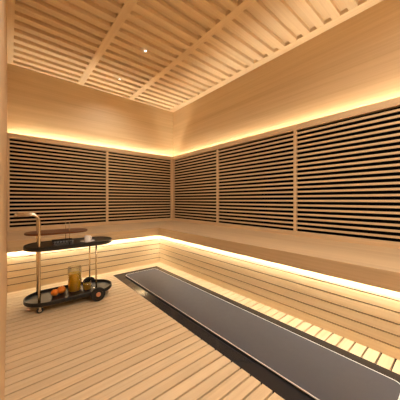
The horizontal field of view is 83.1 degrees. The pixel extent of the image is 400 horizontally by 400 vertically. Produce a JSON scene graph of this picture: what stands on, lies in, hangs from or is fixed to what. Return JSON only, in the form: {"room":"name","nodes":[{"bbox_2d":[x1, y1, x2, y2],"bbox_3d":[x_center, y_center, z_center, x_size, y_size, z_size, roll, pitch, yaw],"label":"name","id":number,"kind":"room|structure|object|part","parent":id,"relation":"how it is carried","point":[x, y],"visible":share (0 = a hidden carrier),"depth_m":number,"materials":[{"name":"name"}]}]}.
{"room":"sauna","nodes":[
{"label":"sauna","id":0,"kind":"room"},
{"bbox_2d":[0,0,6,399],"bbox_3d":[-1.027,-0.525,1.109,0.100,3.090,5.420,0,0,-40],"label":"wall","id":1,"kind":"structure","parent":0,"point":[3,3],"depth_m":0.97,"materials":[{"name":"brown wood"}]},
{"bbox_2d":[7,0,14,63],"bbox_3d":[-0.964,-1.971,1.162,0.064,0.046,5.420,0,0,-40],"label":"trim","id":2,"kind":"structure","parent":1,"relation":"attached to","point":[10,3],"depth_m":2.58,"materials":[{"name":"brown wood"}]},
{"bbox_2d":[7,63,172,156],"bbox_3d":[-1.699,-0.525,4.155,3.008,3.090,0.100,0,0,-40],"label":"wall","id":3,"kind":"structure","parent":0,"point":[39,104],"depth_m":3.82,"materials":[{"name":"brown wood"}]},
{"bbox_2d":[14,139,164,159],"bbox_3d":[-1.665,-0.868,4.061,2.739,0.012,0.089,0,0,-40],"label":"board","id":4,"kind":"object","parent":3,"relation":"attached to","point":[14,139],"visible":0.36,"depth_m":3.78,"materials":[{"name":"brown wood"}]},
{"bbox_2d":[13,0,359,110],"bbox_3d":[0.083,-2.010,2.048,2.808,0.120,5.420,0,0,-40],"label":"ceiling","id":5,"kind":"structure","parent":0,"point":[55,38],"depth_m":2.74,"materials":[{"name":"brown wood"}]},
{"bbox_2d":[78,0,137,84],"bbox_3d":[-0.272,-1.971,1.747,0.089,0.046,5.420,0,0,-40],"label":"beam","id":6,"kind":"structure","parent":5,"relation":"attached to","point":[126,8],"depth_m":2.69,"materials":[{"name":"brown wood"}]},
{"bbox_2d":[129,0,256,99],"bbox_3d":[0.400,-1.971,2.316,0.089,0.046,5.420,0,0,-40],"label":"beam","id":7,"kind":"structure","parent":5,"relation":"attached to","point":[242,5],"depth_m":2.76,"materials":[{"name":"brown wood"}]},
{"bbox_2d":[4,262,399,399],"bbox_3d":[0.083,1.050,2.048,3.008,0.100,5.620,0,0,-40],"label":"floor","id":8,"kind":"structure","parent":0,"point":[120,345],"depth_m":1.48,"materials":[{"name":"brown wood"}]},
{"bbox_2d":[14,212,111,313],"bbox_3d":[-1.311,0.559,2.246,0.826,0.882,0.426,0,0,-38],"label":"bar cart","id":9,"kind":"object","parent":8,"relation":"on","point":[39,299],"visible":0.88,"depth_m":2.16,"materials":[{"name":"black metal"}]},
{"bbox_3d":[-1.646,0.524,2.160,0.170,0.808,0.022,0,0,-38],"label":"post","id":10,"kind":"part","parent":9,"relation":"part of","materials":[{"name":"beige metal"}]},
{"bbox_3d":[-1.472,0.524,1.940,0.170,0.808,0.022,0,0,-38],"label":"post","id":11,"kind":"part","parent":9,"relation":"part of","materials":[{"name":"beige metal"}]},
{"bbox_2d":[51,289,58,295],"bbox_3d":[-1.405,0.893,2.184,0.066,0.065,0.066,0,0,-40],"label":"orange","id":12,"kind":"object","parent":9,"relation":"on","point":[54,292],"visible":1,"depth_m":2.16,"materials":[{"name":"orange food"}]},
{"bbox_2d":[24,228,87,235],"bbox_3d":[-1.379,0.308,2.192,0.520,0.016,0.295,0,0,-38],"label":"shelf","id":13,"kind":"object","parent":9,"relation":"attached to","point":[72,230],"depth_m":2.15,"materials":[{"name":"brown wood"}]},
{"bbox_2d":[58,286,65,293],"bbox_3d":[-1.376,0.889,2.241,0.074,0.072,0.074,0,0,-40],"label":"orange","id":14,"kind":"object","parent":9,"relation":"on","point":[61,289],"visible":0.92,"depth_m":2.22,"materials":[{"name":"orange food"}]},
{"bbox_2d":[52,238,72,243],"bbox_3d":[-1.364,0.406,2.242,0.174,0.030,0.094,0,0,-38],"label":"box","id":15,"kind":"object","parent":9,"relation":"on","point":[65,239],"visible":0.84,"depth_m":2.22,"materials":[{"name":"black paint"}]},
{"bbox_3d":[-1.364,0.396,2.242,0.174,0.010,0.094,0,0,-38],"label":"lid","id":16,"kind":"part","parent":15,"relation":"part of","materials":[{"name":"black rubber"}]},
{"bbox_2d":[23,236,111,251],"bbox_3d":[-1.287,0.434,2.265,0.765,0.040,0.360,0,0,-38],"label":"tray","id":17,"kind":"object","parent":9,"relation":"on","point":[45,246],"depth_m":2.14,"materials":[{"name":"black metal"}]},
{"bbox_2d":[23,279,111,307],"bbox_3d":[-1.287,0.919,2.265,0.765,0.038,0.360,0,0,-38],"label":"tray","id":18,"kind":"object","parent":9,"relation":"on","point":[31,301],"depth_m":2.17,"materials":[{"name":"black metal"}]},
{"bbox_2d":[68,266,81,292],"bbox_3d":[-1.278,0.802,2.304,0.124,0.247,0.124,0,0,-40],"label":"carafe","id":19,"kind":"object","parent":9,"relation":"on","point":[75,277],"visible":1,"depth_m":2.26,"materials":[{"name":"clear glass"}]},
{"bbox_2d":[83,280,90,290],"bbox_3d":[-1.164,0.883,2.329,0.080,0.085,0.080,0,0,-40],"label":"juice glass","id":20,"kind":"object","parent":9,"relation":"on","point":[86,286],"visible":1,"depth_m":2.31,"materials":[{"name":"orange"}]},
{"bbox_3d":[-1.219,0.684,2.496,0.015,0.488,0.016,0,0,-38],"label":"post","id":21,"kind":"part","parent":9,"relation":"part of","materials":[{"name":"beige metal"}]},
{"bbox_3d":[-1.046,0.684,2.276,0.015,0.488,0.016,0,0,-38],"label":"post","id":22,"kind":"part","parent":9,"relation":"part of","materials":[{"name":"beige metal"}]},
{"bbox_3d":[-1.124,0.413,2.258,0.134,0.017,0.134,0,0,-40],"label":"saucer","id":23,"kind":"object","parent":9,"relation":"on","visible":0},
{"bbox_2d":[84,235,91,241],"bbox_3d":[-1.125,0.386,2.264,0.060,0.057,0.070,0,0,-8],"label":"coffee cup","id":24,"kind":"object","parent":23,"relation":"on","point":[87,238],"visible":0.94,"depth_m":2.24,"materials":[{"name":"white ceramic"}]},
{"bbox_2d":[7,220,399,359],"bbox_3d":[0.087,0.721,2.015,2.768,0.559,5.360,0,0,-40],"label":"bench","id":25,"kind":"object","parent":8,"relation":"on","point":[351,291],"visible":0.94,"depth_m":2.24,"materials":[{"name":"brown wood"}]},
{"bbox_2d":[7,133,107,231],"bbox_3d":[-2.165,-0.246,3.587,1.363,1.374,0.074,0,0,-40],"label":"slatted panel","id":26,"kind":"object","parent":25,"relation":"on","point":[56,183],"visible":1,"depth_m":3.51,"materials":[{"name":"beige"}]},
{"bbox_3d":[-2.663,-0.237,3.140,0.024,1.241,0.034,0,0,-40],"label":"post","id":27,"kind":"part","parent":26,"relation":"part of","materials":[{"name":"beige wood"}]},
{"bbox_3d":[-2.151,-0.895,3.570,1.363,0.075,0.030,0,0,-40],"label":"rail","id":28,"kind":"part","parent":26,"relation":"part of","materials":[{"name":"brown wood"}]},
{"bbox_3d":[-2.151,0.412,3.570,1.363,0.058,0.030,0,0,-40],"label":"rail","id":29,"kind":"part","parent":26,"relation":"part of","materials":[{"name":"beige wood"}]},
{"bbox_3d":[-1.645,-0.237,4.001,0.034,1.241,0.034,0,0,-40],"label":"post","id":30,"kind":"part","parent":26,"relation":"part of","materials":[{"name":"beige wood"}]},
{"bbox_3d":[-1.321,0.495,3.679,2.766,0.109,1.001,0,0,-40],"label":"seat","id":31,"kind":"part","parent":25,"relation":"part of","materials":[{"name":"beige wood"}]},
{"bbox_2d":[108,147,171,224],"bbox_3d":[-1.131,-0.246,4.462,1.345,1.374,0.074,0,0,-40],"label":"slatted panel","id":32,"kind":"object","parent":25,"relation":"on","point":[139,188],"visible":0.99,"depth_m":4.39,"materials":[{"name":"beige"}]},
{"bbox_3d":[-1.117,-0.895,4.445,1.345,0.075,0.030,0,0,-40],"label":"rail","id":33,"kind":"part","parent":32,"relation":"part of","materials":[{"name":"brown wood"}]},
{"bbox_3d":[-1.117,0.412,4.445,1.345,0.058,0.030,0,0,-40],"label":"rail","id":34,"kind":"part","parent":32,"relation":"part of","materials":[{"name":"beige wood"}]},
{"bbox_3d":[-0.618,-0.237,4.870,0.034,1.241,0.034,0,0,-40],"label":"post","id":35,"kind":"part","parent":32,"relation":"part of","materials":[{"name":"beige wood"}]},
{"bbox_3d":[0.786,0.495,2.605,0.939,0.109,5.358,0,0,-40],"label":"seat","id":36,"kind":"part","parent":25,"relation":"part of","materials":[{"name":"beige wood"}]},
{"bbox_2d":[113,266,399,399],"bbox_3d":[0.030,1.002,2.102,0.651,0.041,2.890,0,0,-40],"label":"floor panel","id":37,"kind":"object","parent":8,"relation":"on","point":[295,364],"visible":0.94,"depth_m":1.51,"materials":[{"name":"grey metal"}]},
{"bbox_2d":[173,0,399,155],"bbox_3d":[1.193,-0.525,2.987,0.100,3.090,5.420,0,0,-40],"label":"wall","id":38,"kind":"structure","parent":0,"point":[354,63],"depth_m":2.75,"materials":[{"name":"brown wood"}]},
{"bbox_2d":[172,145,219,225],"bbox_3d":[-0.119,-0.246,4.364,0.074,1.374,1.382,0,0,-40],"label":"slatted panel","id":39,"kind":"object","parent":38,"relation":"attached to","point":[195,178],"visible":1,"depth_m":4.29,"materials":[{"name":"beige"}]},
{"bbox_3d":[-0.570,-0.237,4.866,0.034,1.241,0.034,0,0,-40],"label":"post","id":40,"kind":"part","parent":39,"relation":"part of","materials":[{"name":"beige wood"}]},
{"bbox_3d":[-0.136,-0.895,4.350,0.030,0.075,1.382,0,0,-40],"label":"rail","id":41,"kind":"part","parent":39,"relation":"part of","materials":[{"name":"brown wood"}]},
{"bbox_3d":[-0.136,0.412,4.350,0.030,0.058,1.382,0,0,-40],"label":"rail","id":42,"kind":"part","parent":39,"relation":"part of","materials":[{"name":"beige wood"}]},
{"bbox_3d":[0.301,-0.237,3.836,0.034,1.241,0.034,0,0,-40],"label":"post","id":43,"kind":"part","parent":39,"relation":"part of","materials":[{"name":"beige wood"}]},
{"bbox_2d":[218,124,298,235],"bbox_3d":[0.767,-0.246,3.316,0.074,1.374,1.364,0,0,-40],"label":"slatted panel","id":44,"kind":"object","parent":38,"relation":"attached to","point":[258,180],"visible":0.98,"depth_m":3.19,"materials":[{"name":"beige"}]},
{"bbox_3d":[0.750,-0.895,3.301,0.030,0.075,1.364,0,0,-40],"label":"rail","id":45,"kind":"part","parent":44,"relation":"part of","materials":[{"name":"brown wood"}]},
{"bbox_3d":[0.750,0.412,3.301,0.030,0.058,1.364,0,0,-40],"label":"rail","id":46,"kind":"part","parent":44,"relation":"part of","materials":[{"name":"beige wood"}]},
{"bbox_3d":[1.181,-0.237,2.795,0.034,1.241,0.034,0,0,-40],"label":"post","id":47,"kind":"part","parent":44,"relation":"part of","materials":[{"name":"beige wood"}]},
{"bbox_2d":[170,0,382,111],"bbox_3d":[1.111,-1.971,2.917,0.115,0.046,5.420,0,0,-40],"label":"trim","id":48,"kind":"structure","parent":38,"relation":"attached to","point":[363,5],"depth_m":2.83,"materials":[{"name":"brown wood"}]},
{"bbox_2d":[177,106,399,159],"bbox_3d":[1.129,-0.868,2.932,0.069,0.012,5.420,0,0,-40],"label":"board","id":49,"kind":"object","parent":38,"relation":"attached to","point":[397,106],"visible":0.11,"depth_m":2.69,"materials":[{"name":"brown wood"}]},
{"bbox_2d":[296,97,399,248],"bbox_3d":[1.645,-0.246,2.278,0.074,1.374,1.354,0,0,-40],"label":"slatted panel","id":50,"kind":"object","parent":38,"relation":"attached to","point":[349,169],"visible":1,"depth_m":2.35,"materials":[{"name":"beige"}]},
{"bbox_3d":[1.628,-0.895,2.264,0.030,0.075,1.354,0,0,-40],"label":"rail","id":51,"kind":"part","parent":50,"relation":"part of","materials":[{"name":"brown wood"}]},
{"bbox_3d":[1.628,0.412,2.264,0.030,0.058,1.354,0,0,-40],"label":"rail","id":52,"kind":"part","parent":50,"relation":"part of","materials":[{"name":"beige wood"}]}
]}

